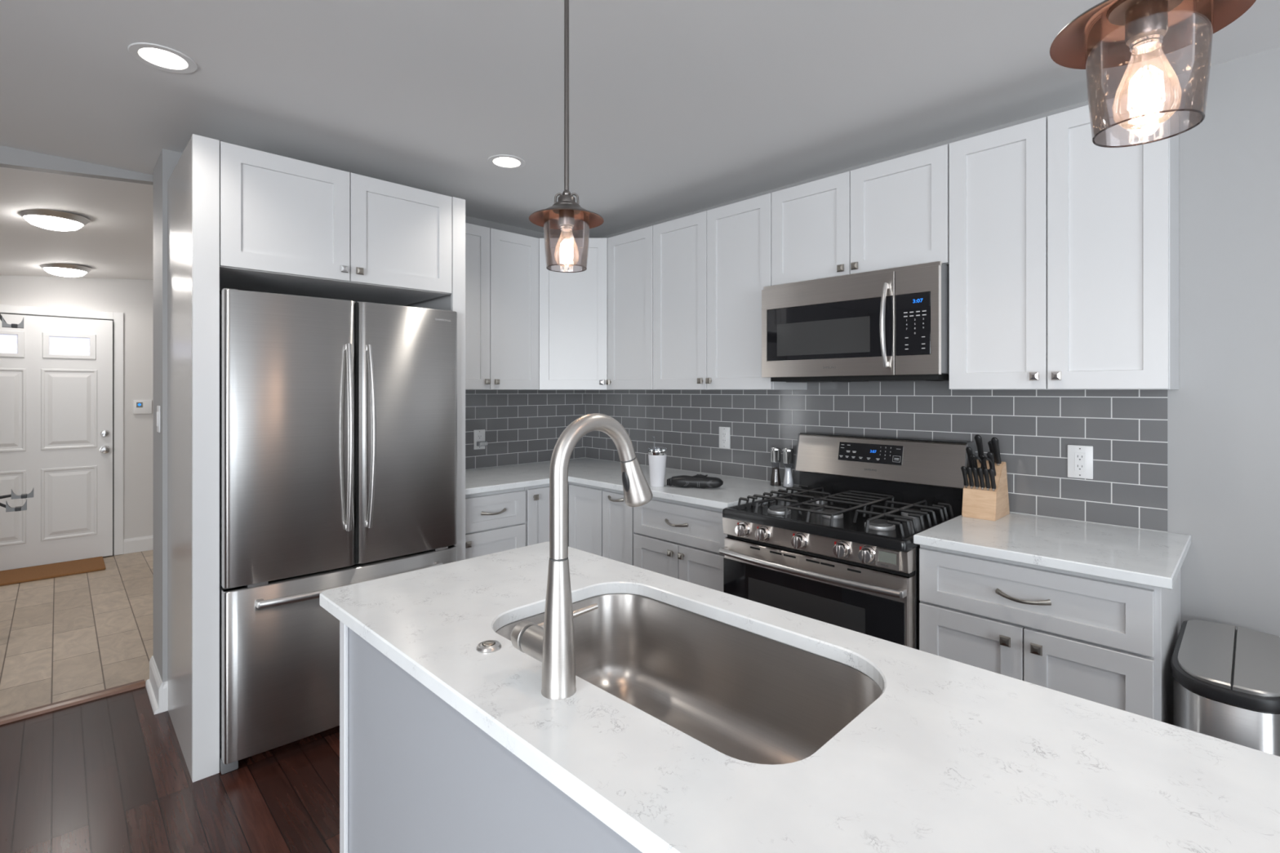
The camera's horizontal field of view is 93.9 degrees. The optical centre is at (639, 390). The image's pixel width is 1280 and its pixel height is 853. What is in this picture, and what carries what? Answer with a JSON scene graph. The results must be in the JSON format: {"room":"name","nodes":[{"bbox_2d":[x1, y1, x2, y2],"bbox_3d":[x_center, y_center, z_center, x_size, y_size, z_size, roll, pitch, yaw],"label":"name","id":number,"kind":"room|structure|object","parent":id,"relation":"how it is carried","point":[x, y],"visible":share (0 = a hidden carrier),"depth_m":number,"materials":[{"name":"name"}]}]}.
{"room":"kitchen","nodes":[
{"label":"kitchen","id":0,"kind":"room"},
{"bbox_2d":[0,167,153,279],"bbox_3d":[-3.719,-1.001,3.777,3.000,0.458,3.000,0,0,-44],"label":"ceiling","id":1,"kind":"structure","parent":0,"point":[117,242],"depth_m":3.56,"materials":[{"name":"white paint"}]},
{"bbox_2d":[18,208,90,231],"bbox_3d":[-3.240,-0.928,3.307,0.296,0.076,0.296,0,0,-44],"label":"flush ceiling light","id":2,"kind":"object","parent":1,"relation":"attached to","point":[52,220],"visible":0.98,"depth_m":3.24,"materials":[{"name":"white glass"}]},
{"bbox_2d":[40,262,92,277],"bbox_3d":[-4.310,-0.892,4.485,0.296,0.076,0.296,0,0,-44],"label":"flush ceiling light","id":3,"kind":"object","parent":1,"relation":"attached to","point":[62,269],"visible":0.97,"depth_m":4.42,"materials":[{"name":"white glass"}]},
{"bbox_2d":[0,275,153,538],"bbox_3d":[-4.730,0.080,4.816,3.000,2.620,0.100,0,0,-44],"label":"wall","id":4,"kind":"structure","parent":0,"point":[134,298],"depth_m":5.11,"materials":[{"name":"white paint"}]},
{"bbox_2d":[0,304,123,571],"bbox_3d":[-4.734,0.367,4.664,1.074,2.046,0.112,0,0,-44],"label":"door","id":5,"kind":"structure","parent":4,"relation":"in","point":[61,377],"depth_m":4.78,"materials":[{"name":"white paint"}]},
{"bbox_2d":[123,535,153,554],"bbox_3d":[-4.036,1.327,5.412,0.974,0.125,0.014,0,0,-44],"label":"baseboard","id":6,"kind":"structure","parent":4,"relation":"attached to","point":[142,544],"depth_m":5.14,"materials":[{"name":"white paint"}]},
{"bbox_2d":[133,400,151,413],"bbox_3d":[-4.290,0.144,5.157,0.124,0.120,0.024,0,0,-44],"label":"alarm keypad","id":7,"kind":"object","parent":4,"relation":"attached to","point":[140,406],"visible":1,"depth_m":5.15,"materials":[{"name":"white plastic"}]},
{"bbox_2d":[0,145,153,185],"bbox_3d":[-2.652,-1.040,2.680,3.000,0.379,0.060,0,0,-44],"label":"wall header","id":8,"kind":"structure","parent":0,"point":[10,157],"depth_m":2.70,"materials":[{"name":"grey paint"}]},
{"bbox_2d":[0,550,339,852],"bbox_3d":[-1.458,1.420,1.023,6.200,0.060,10.100,0,0,-44],"label":"floor","id":9,"kind":"structure","parent":0,"point":[110,774],"depth_m":2.24,"materials":[{"name":"brown wood"}]},
{"bbox_2d":[0,313,33,511],"bbox_3d":[-3.516,0.231,3.276,0.272,2.319,0.100,0,0,-44],"label":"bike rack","id":10,"kind":"object","parent":9,"relation":"on","point":[4,324],"visible":1,"depth_m":3.31,"materials":[{"name":"black metal"}]},
{"bbox_2d":[0,556,105,586],"bbox_3d":[-4.562,1.381,4.518,0.765,0.018,0.440,0,0,-44],"label":"door mat","id":11,"kind":"object","parent":9,"relation":"on","point":[12,576],"visible":1,"depth_m":4.54,"materials":[{"name":"brown fabric"}]},
{"bbox_2d":[0,679,145,724],"bbox_3d":[-2.962,1.381,2.228,1.724,0.018,0.065,0,0,-44],"label":"trim","id":12,"kind":"structure","parent":9,"relation":"on","point":[11,717],"depth_m":2.64,"materials":[{"name":"brown wood"}]},
{"bbox_2d":[167,133,219,782],"bbox_3d":[-1.792,0.241,2.387,0.079,2.298,0.678,0,0,-44],"label":"end panel","id":13,"kind":"object","parent":9,"relation":"on","point":[193,184],"visible":1,"depth_m":2.16,"materials":[{"name":"grey wood"}]},
{"bbox_2d":[219,288,457,774],"bbox_3d":[-1.379,0.510,2.668,0.900,1.760,0.792,0,0,-44],"label":"refrigerator","id":14,"kind":"object","parent":9,"relation":"on","point":[338,418],"visible":0.87,"depth_m":2.32,"materials":[{"name":"grey metal"}]},
{"bbox_2d":[403,196,465,561],"bbox_3d":[-1.091,0.241,3.069,0.065,2.298,0.678,0,0,-44],"label":"end panel","id":15,"kind":"object","parent":9,"relation":"on","point":[455,301],"visible":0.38,"depth_m":2.83,"materials":[{"name":"white paint"}]},
{"bbox_2d":[339,621,642,852],"bbox_3d":[0.308,0.949,0.822,2.230,0.882,0.615,0,0,45],"label":"kitchen island","id":16,"kind":"object","parent":9,"relation":"on","point":[417,775],"visible":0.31,"depth_m":1.10,"materials":[{"name":"grey paint"}]},
{"bbox_2d":[320,541,1279,852],"bbox_3d":[0.309,0.491,0.823,2.350,0.030,0.677,0,0,45],"label":"island countertop","id":17,"kind":"structure","parent":16,"relation":"on","point":[951,756],"depth_m":0.79,"materials":[{"name":"white stone"}]},
{"bbox_2d":[475,640,501,653],"bbox_3d":[-0.279,0.470,1.104,0.046,0.011,0.046,0,0,-44],"label":"button","id":18,"kind":"object","parent":17,"relation":"attached to","point":[490,646],"visible":1,"depth_m":1.09,"materials":[{"name":"silver metal"}]},
{"bbox_2d":[511,413,653,699],"bbox_3d":[-0.095,0.257,1.037,0.136,0.437,0.231,0,0,45],"label":"kitchen faucet","id":19,"kind":"object","parent":17,"relation":"on","point":[551,642],"visible":1,"depth_m":0.94,"materials":[{"name":"silver metal"}]},
{"bbox_2d":[495,593,882,764],"bbox_3d":[0.059,0.617,1.127,0.762,0.220,0.455,0,0,45],"label":"undermount sink","id":20,"kind":"object","parent":17,"relation":"in","point":[745,695],"visible":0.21,"depth_m":1.29,"materials":[{"name":"metal"}]},
{"bbox_2d":[465,487,525,559],"bbox_3d":[-0.938,0.949,3.234,0.382,0.882,0.653,0,0,-44],"label":"base cabinet","id":21,"kind":"object","parent":9,"relation":"on","point":[495,521],"visible":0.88,"depth_m":3.03,"materials":[{"name":"white paint"}]},
{"bbox_2d":[524,481,604,556],"bbox_3d":[-0.393,0.949,3.589,0.892,0.882,0.904,0,0,-44],"label":"base cabinet","id":22,"kind":"object","parent":9,"relation":"on","point":[584,501],"visible":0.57,"depth_m":3.23,"materials":[{"name":"white paint"}]},
{"bbox_2d":[465,457,799,509],"bbox_3d":[-0.235,0.491,3.151,1.274,0.030,1.750,0,0,-44],"label":"countertop","id":23,"kind":"structure","parent":22,"relation":"on","point":[602,473],"depth_m":3.13,"materials":[{"name":"white stone"}]},
{"bbox_2d":[648,437,666,487],"bbox_3d":[0.086,0.354,2.964,0.095,0.244,0.095,0,0,-44],"label":"tumbler","id":24,"kind":"object","parent":23,"relation":"on","point":[657,457],"visible":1,"depth_m":2.93,"materials":[{"name":"white ceramic"}]},
{"bbox_2d":[666,474,723,488],"bbox_3d":[0.268,0.443,2.919,0.274,0.066,0.074,0,0,16],"label":"pouch","id":25,"kind":"object","parent":23,"relation":"on","point":[698,481],"visible":1,"depth_m":2.89,"materials":[{"name":"black"}]},
{"bbox_2d":[769,446,781,486],"bbox_3d":[0.678,0.380,2.987,0.056,0.192,0.056,0,0,-44],"label":"mill","id":26,"kind":"object","parent":23,"relation":"on","point":[775,451],"visible":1,"depth_m":2.97,"materials":[{"name":"clear plastic"}]},
{"bbox_2d":[782,448,794,488],"bbox_3d":[0.728,0.380,2.935,0.056,0.192,0.056,0,0,-44],"label":"mill","id":27,"kind":"object","parent":23,"relation":"on","point":[788,453],"visible":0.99,"depth_m":2.92,"materials":[{"name":"clear plastic"}]},
{"bbox_2d":[602,488,635,565],"bbox_3d":[0.090,0.949,3.264,0.653,0.882,0.232,0,0,-44],"label":"base cabinet","id":28,"kind":"object","parent":9,"relation":"on","point":[618,532],"visible":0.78,"depth_m":3.07,"materials":[{"name":"white paint"}]},
{"bbox_2d":[633,497,727,591],"bbox_3d":[0.385,0.949,2.960,0.653,0.882,0.610,0,0,-44],"label":"base cabinet","id":29,"kind":"object","parent":9,"relation":"on","point":[681,540],"visible":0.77,"depth_m":2.74,"materials":[{"name":"white paint"}]},
{"bbox_2d":[719,431,975,649],"bbox_3d":[0.828,0.798,2.432,0.734,1.183,0.756,0,0,-44],"label":"gas range","id":30,"kind":"object","parent":9,"relation":"on","point":[840,549],"visible":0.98,"depth_m":2.32,"materials":[{"name":"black metal"}]},
{"bbox_2d":[722,492,961,551],"bbox_3d":[0.819,0.507,2.423,0.615,0.036,0.756,0,0,-44],"label":"cooktop","id":31,"kind":"object","parent":30,"relation":"in","point":[846,528],"depth_m":2.27,"materials":[{"name":"black metal"}]},
{"bbox_2d":[919,544,1181,724],"bbox_3d":[1.346,0.949,1.974,0.653,0.882,0.612,0,0,-44],"label":"base cabinet","id":32,"kind":"object","parent":9,"relation":"on","point":[1110,642],"visible":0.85,"depth_m":1.73,"materials":[{"name":"white paint"}]},
{"bbox_2d":[913,511,1191,589],"bbox_3d":[1.355,0.491,1.966,0.647,0.030,0.638,0,0,-44],"label":"countertop","id":33,"kind":"structure","parent":32,"relation":"on","point":[1154,558],"depth_m":1.85,"materials":[{"name":"white stone"}]},
{"bbox_2d":[961,459,1009,520],"bbox_3d":[1.316,0.374,2.274,0.188,0.204,0.112,0,0,-44],"label":"knife block","id":34,"kind":"object","parent":33,"relation":"on","point":[979,504],"visible":0.84,"depth_m":2.22,"materials":[{"name":"brown wood"}]},
{"bbox_2d":[960,466,968,488],"bbox_3d":[1.223,0.327,2.246,0.050,0.086,0.019,0,0,-42],"label":"steak knife","id":35,"kind":"object","parent":34,"relation":"in","point":[963,468],"visible":1,"depth_m":2.24,"materials":[{"name":"black plastic"}]},
{"bbox_2d":[965,446,973,468],"bbox_3d":[1.258,0.264,2.273,0.062,0.101,0.023,0,0,-44],"label":"kitchen knife","id":36,"kind":"object","parent":34,"relation":"in","point":[969,451],"visible":0.52,"depth_m":2.26,"materials":[{"name":"black plastic"}]},
{"bbox_2d":[966,466,973,488],"bbox_3d":[1.236,0.327,2.233,0.050,0.086,0.019,0,0,-42],"label":"steak knife","id":37,"kind":"object","parent":34,"relation":"in","point":[969,470],"visible":1,"depth_m":2.23,"materials":[{"name":"grey plastic"}]},
{"bbox_2d":[969,454,978,475],"bbox_3d":[1.261,0.287,2.252,0.057,0.092,0.022,0,0,-44],"label":"kitchen knife","id":38,"kind":"object","parent":34,"relation":"in","point":[971,456],"visible":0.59,"depth_m":2.24,"materials":[{"name":"black plastic"}]},
{"bbox_2d":[971,466,979,489],"bbox_3d":[1.248,0.327,2.220,0.050,0.086,0.019,0,0,-42],"label":"steak knife","id":39,"kind":"object","parent":34,"relation":"in","point":[974,469],"visible":1,"depth_m":2.22,"materials":[{"name":"grey plastic"}]},
{"bbox_2d":[973,434,984,465],"bbox_3d":[1.292,0.227,2.270,0.072,0.120,0.026,0,0,-44],"label":"kitchen knife","id":40,"kind":"object","parent":34,"relation":"on","point":[978,439],"visible":0.61,"depth_m":2.26,"materials":[{"name":"black plastic"}]},
{"bbox_2d":[977,467,985,489],"bbox_3d":[1.261,0.327,2.207,0.050,0.086,0.019,0,0,-42],"label":"steak knife","id":41,"kind":"object","parent":34,"relation":"in","point":[980,470],"visible":1,"depth_m":2.20,"materials":[{"name":"grey plastic"}]},
{"bbox_2d":[972,456,993,474],"bbox_3d":[1.270,0.281,2.215,0.051,0.071,0.059,0,0,-7],"label":"scissors","id":42,"kind":"object","parent":34,"relation":"in","point":[982,461],"visible":0.66,"depth_m":2.21,"materials":[{"name":"black plastic"}]},
{"bbox_2d":[979,454,986,468],"bbox_3d":[1.289,0.281,2.239,0.052,0.083,0.021,0,0,-44],"label":"kitchen knife","id":43,"kind":"object","parent":34,"relation":"in","point":[981,456],"visible":0.26,"depth_m":2.23,"materials":[{"name":"black plastic"}]},
{"bbox_2d":[982,467,990,490],"bbox_3d":[1.274,0.327,2.194,0.050,0.086,0.019,0,0,-42],"label":"steak knife","id":44,"kind":"object","parent":34,"relation":"in","point":[985,471],"visible":1,"depth_m":2.19,"materials":[{"name":"grey plastic"}]},
{"bbox_2d":[986,452,995,476],"bbox_3d":[1.302,0.277,2.213,0.062,0.101,0.023,0,0,-44],"label":"kitchen knife","id":45,"kind":"object","parent":34,"relation":"in","point":[989,455],"visible":0.56,"depth_m":2.20,"materials":[{"name":"black plastic"}]},
{"bbox_2d":[987,440,995,464],"bbox_3d":[1.333,0.237,2.260,0.057,0.092,0.022,0,0,-44],"label":"kitchen knife","id":46,"kind":"object","parent":34,"relation":"on","point":[989,443],"visible":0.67,"depth_m":2.25,"materials":[{"name":"black plastic"}]},
{"bbox_2d":[988,468,995,491],"bbox_3d":[1.287,0.327,2.180,0.050,0.086,0.019,0,0,-42],"label":"steak knife","id":47,"kind":"object","parent":34,"relation":"in","point":[991,471],"visible":1,"depth_m":2.18,"materials":[{"name":"grey plastic"}]},
{"bbox_2d":[991,437,1001,466],"bbox_3d":[1.334,0.230,2.236,0.067,0.111,0.025,0,0,-44],"label":"kitchen knife","id":48,"kind":"object","parent":34,"relation":"on","point":[994,441],"visible":1,"depth_m":2.23,"materials":[{"name":"black plastic"}]},
{"bbox_2d":[1170,619,1279,756],"bbox_3d":[1.609,1.052,1.619,0.576,0.677,0.242,0,0,-44],"label":"trash can","id":49,"kind":"object","parent":9,"relation":"on","point":[1226,678],"visible":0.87,"depth_m":1.50,"materials":[{"name":"metal"}]},
{"bbox_2d":[153,148,566,681],"bbox_3d":[-1.319,0.172,3.573,2.445,2.437,0.360,0,0,-44],"label":"wall","id":50,"kind":"structure","parent":0,"point":[167,160],"depth_m":2.65,"materials":[{"name":"grey paint"}]},
{"bbox_2d":[145,655,163,714],"bbox_3d":[-2.201,1.327,2.704,0.030,0.125,0.374,0,0,-44],"label":"baseboard","id":51,"kind":"structure","parent":50,"relation":"attached to","point":[154,685],"depth_m":2.66,"materials":[{"name":"white paint"}]},
{"bbox_2d":[156,405,160,432],"bbox_3d":[-2.143,0.128,2.659,0.010,0.118,0.072,0,0,-44],"label":"light switch","id":52,"kind":"object","parent":50,"relation":"attached to","point":[158,407],"visible":1,"depth_m":2.64,"materials":[{"name":"white plastic"}]},
{"bbox_2d":[162,680,168,711],"bbox_3d":[-2.058,1.327,2.592,0.017,0.125,0.014,0,0,-44],"label":"baseboard","id":53,"kind":"structure","parent":50,"relation":"attached to","point":[165,683],"depth_m":2.59,"materials":[{"name":"white paint"}]},
{"bbox_2d":[219,141,452,306],"bbox_3d":[-1.428,-0.680,2.720,0.902,0.456,0.705,0,0,-44],"label":"upper cabinet","id":54,"kind":"object","parent":50,"relation":"attached to","point":[288,225],"visible":0.93,"depth_m":2.45,"materials":[{"name":"white paint"}]},
{"bbox_2d":[465,222,538,390],"bbox_3d":[-0.941,-0.455,3.440,0.664,0.906,0.352,0,0,-44],"label":"upper cabinet","id":55,"kind":"object","parent":50,"relation":"attached to","point":[502,267],"visible":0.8,"depth_m":3.39,"materials":[{"name":"white paint"}]},
{"bbox_2d":[465,390,584,469],"bbox_3d":[-0.846,0.237,3.776,1.267,0.477,0.008,0,0,-44],"label":"tile backsplash","id":56,"kind":"structure","parent":50,"relation":"attached to","point":[520,427],"depth_m":3.83,"materials":[{"name":"grey tile"}]},
{"bbox_2d":[473,429,484,449],"bbox_3d":[-0.976,0.300,3.637,0.076,0.119,0.008,0,0,-44],"label":"wall outlet","id":57,"kind":"object","parent":56,"relation":"attached to","point":[478,435],"visible":0.94,"depth_m":3.63,"materials":[{"name":"white plastic"}]},
{"bbox_2d":[477,433,482,444],"bbox_3d":[-0.975,0.300,3.636,0.033,0.068,0.002,0,0,-44],"label":"receptacle","id":58,"kind":"object","parent":57,"relation":"attached to","point":[479,435],"depth_m":3.63,"materials":[{"name":"white plastic"}]},
{"bbox_2d":[476,440,487,446],"bbox_3d":[-0.957,0.324,3.623,0.060,0.028,0.038,0,0,-44],"label":"plug","id":59,"kind":"object","parent":57,"relation":"attached to","point":[481,442],"visible":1,"depth_m":3.62,"materials":[{"name":"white plastic"}]},
{"bbox_2d":[0,0,1279,238],"bbox_3d":[-0.391,-1.077,-0.073,6.200,0.060,7.040,0,0,-44],"label":"ceiling","id":60,"kind":"structure","parent":0,"point":[677,108],"depth_m":2.03,"materials":[{"name":"white paint"}]},
{"bbox_2d":[127,42,197,73],"bbox_3d":[-1.502,-1.073,1.885,0.172,0.059,0.172,0,0,-44],"label":"recessed light","id":61,"kind":"object","parent":60,"relation":"in","point":[155,55],"visible":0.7,"depth_m":1.91,"materials":[{"name":"white paint"}]},
{"bbox_2d":[487,154,525,169],"bbox_3d":[-0.610,-1.073,2.741,0.172,0.059,0.172,0,0,-44],"label":"recessed light","id":62,"kind":"object","parent":60,"relation":"in","point":[500,161],"visible":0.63,"depth_m":2.78,"materials":[{"name":"white paint"}]},
{"bbox_2d":[528,0,604,272],"bbox_3d":[-0.158,-0.654,1.286,0.160,0.786,0.160,0,0,-44],"label":"pendant light","id":63,"kind":"object","parent":60,"relation":"hanging from","point":[566,215],"visible":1,"depth_m":1.28,"materials":[{"name":"clear glass"}]},
{"bbox_2d":[552,195,581,226],"bbox_3d":[-0.158,-0.386,1.286,0.062,0.063,0.062,0,0,-44],"label":"socket","id":64,"kind":"object","parent":63,"relation":"attached to","point":[567,217],"depth_m":1.27,"materials":[{"name":"grey metal"}]},
{"bbox_2d":[1049,0,1256,147],"bbox_3d":[0.509,-0.654,0.601,0.160,0.786,0.160,0,0,-44],"label":"pendant light","id":65,"kind":"object","parent":60,"relation":"hanging from","point":[1110,33],"visible":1,"depth_m":0.60,"materials":[{"name":"clear glass"}]},
{"bbox_2d":[1106,0,1183,46],"bbox_3d":[0.509,-0.386,0.601,0.062,0.063,0.062,0,0,-44],"label":"socket","id":66,"kind":"object","parent":65,"relation":"attached to","point":[1141,23],"depth_m":0.60,"materials":[{"name":"grey metal"}]},
{"bbox_2d":[602,46,1279,636],"bbox_3d":[1.949,0.172,1.896,0.100,2.437,6.600,0,0,-44],"label":"wall","id":67,"kind":"structure","parent":0,"point":[1224,413],"depth_m":1.91,"materials":[{"name":"grey paint"}]},
{"bbox_2d":[537,237,609,390],"bbox_3d":[-0.392,-0.455,3.788,0.613,0.906,0.619,0,0,-44],"label":"upper cabinet","id":68,"kind":"object","parent":67,"relation":"attached to","point":[573,306],"visible":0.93,"depth_m":3.56,"materials":[{"name":"white paint"}]},
{"bbox_2d":[605,225,655,390],"bbox_3d":[0.043,-0.455,3.528,0.352,0.906,0.379,0,0,-44],"label":"upper cabinet","id":69,"kind":"object","parent":67,"relation":"attached to","point":[630,254],"visible":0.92,"depth_m":3.43,"materials":[{"name":"white paint"}]},
{"bbox_2d":[653,192,807,390],"bbox_3d":[0.441,-0.455,3.119,0.352,0.906,0.761,0,0,-44],"label":"upper cabinet","id":70,"kind":"object","parent":67,"relation":"attached to","point":[712,268],"visible":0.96,"depth_m":2.99,"materials":[{"name":"white paint"}]},
{"bbox_2d":[771,143,949,285],"bbox_3d":[0.972,-0.688,2.573,0.352,0.440,0.761,0,0,-44],"label":"upper cabinet","id":71,"kind":"object","parent":67,"relation":"attached to","point":[892,213],"visible":0.88,"depth_m":2.43,"materials":[{"name":"white paint"}]},
{"bbox_2d":[761,261,949,382],"bbox_3d":[0.931,-0.251,2.534,0.450,0.431,0.755,0,0,-44],"label":"microwave","id":72,"kind":"object","parent":71,"relation":"attached to","point":[887,325],"visible":0.98,"depth_m":2.36,"materials":[{"name":"grey metal"}]},
{"bbox_2d":[584,380,1167,532],"bbox_3d":[0.689,0.203,3.114,0.008,0.546,3.096,0,0,-44],"label":"tile backsplash","id":73,"kind":"structure","parent":67,"relation":"attached to","point":[1126,429],"depth_m":2.48,"materials":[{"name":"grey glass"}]},
{"bbox_2d":[719,426,730,448],"bbox_3d":[0.470,0.264,3.326,0.008,0.119,0.076,0,0,-44],"label":"wall outlet","id":74,"kind":"object","parent":73,"relation":"attached to","point":[724,432],"visible":1,"depth_m":3.32,"materials":[{"name":"white plastic"}]},
{"bbox_2d":[721,431,726,444],"bbox_3d":[0.469,0.264,3.325,0.002,0.068,0.033,0,0,-44],"label":"receptacle","id":75,"kind":"object","parent":74,"relation":"attached to","point":[723,433],"depth_m":3.32,"materials":[{"name":"white plastic"}]},
{"bbox_2d":[1067,444,1093,479],"bbox_3d":[1.597,0.260,2.169,0.008,0.119,0.076,0,0,-44],"label":"wall outlet","id":76,"kind":"object","parent":73,"relation":"attached to","point":[1080,458],"visible":1,"depth_m":2.17,"materials":[{"name":"white plastic"}]},
{"bbox_2d":[1074,452,1085,471],"bbox_3d":[1.595,0.260,2.167,0.002,0.068,0.033,0,0,-44],"label":"receptacle","id":77,"kind":"object","parent":76,"relation":"attached to","point":[1079,457],"depth_m":2.17,"materials":[{"name":"white plastic"}]},
{"bbox_2d":[949,83,1178,389],"bbox_3d":[1.451,-0.455,2.081,0.352,0.906,0.609,0,0,-44],"label":"upper cabinet","id":78,"kind":"object","parent":67,"relation":"attached to","point":[1064,246],"visible":0.97,"depth_m":1.94,"materials":[{"name":"white paint"}]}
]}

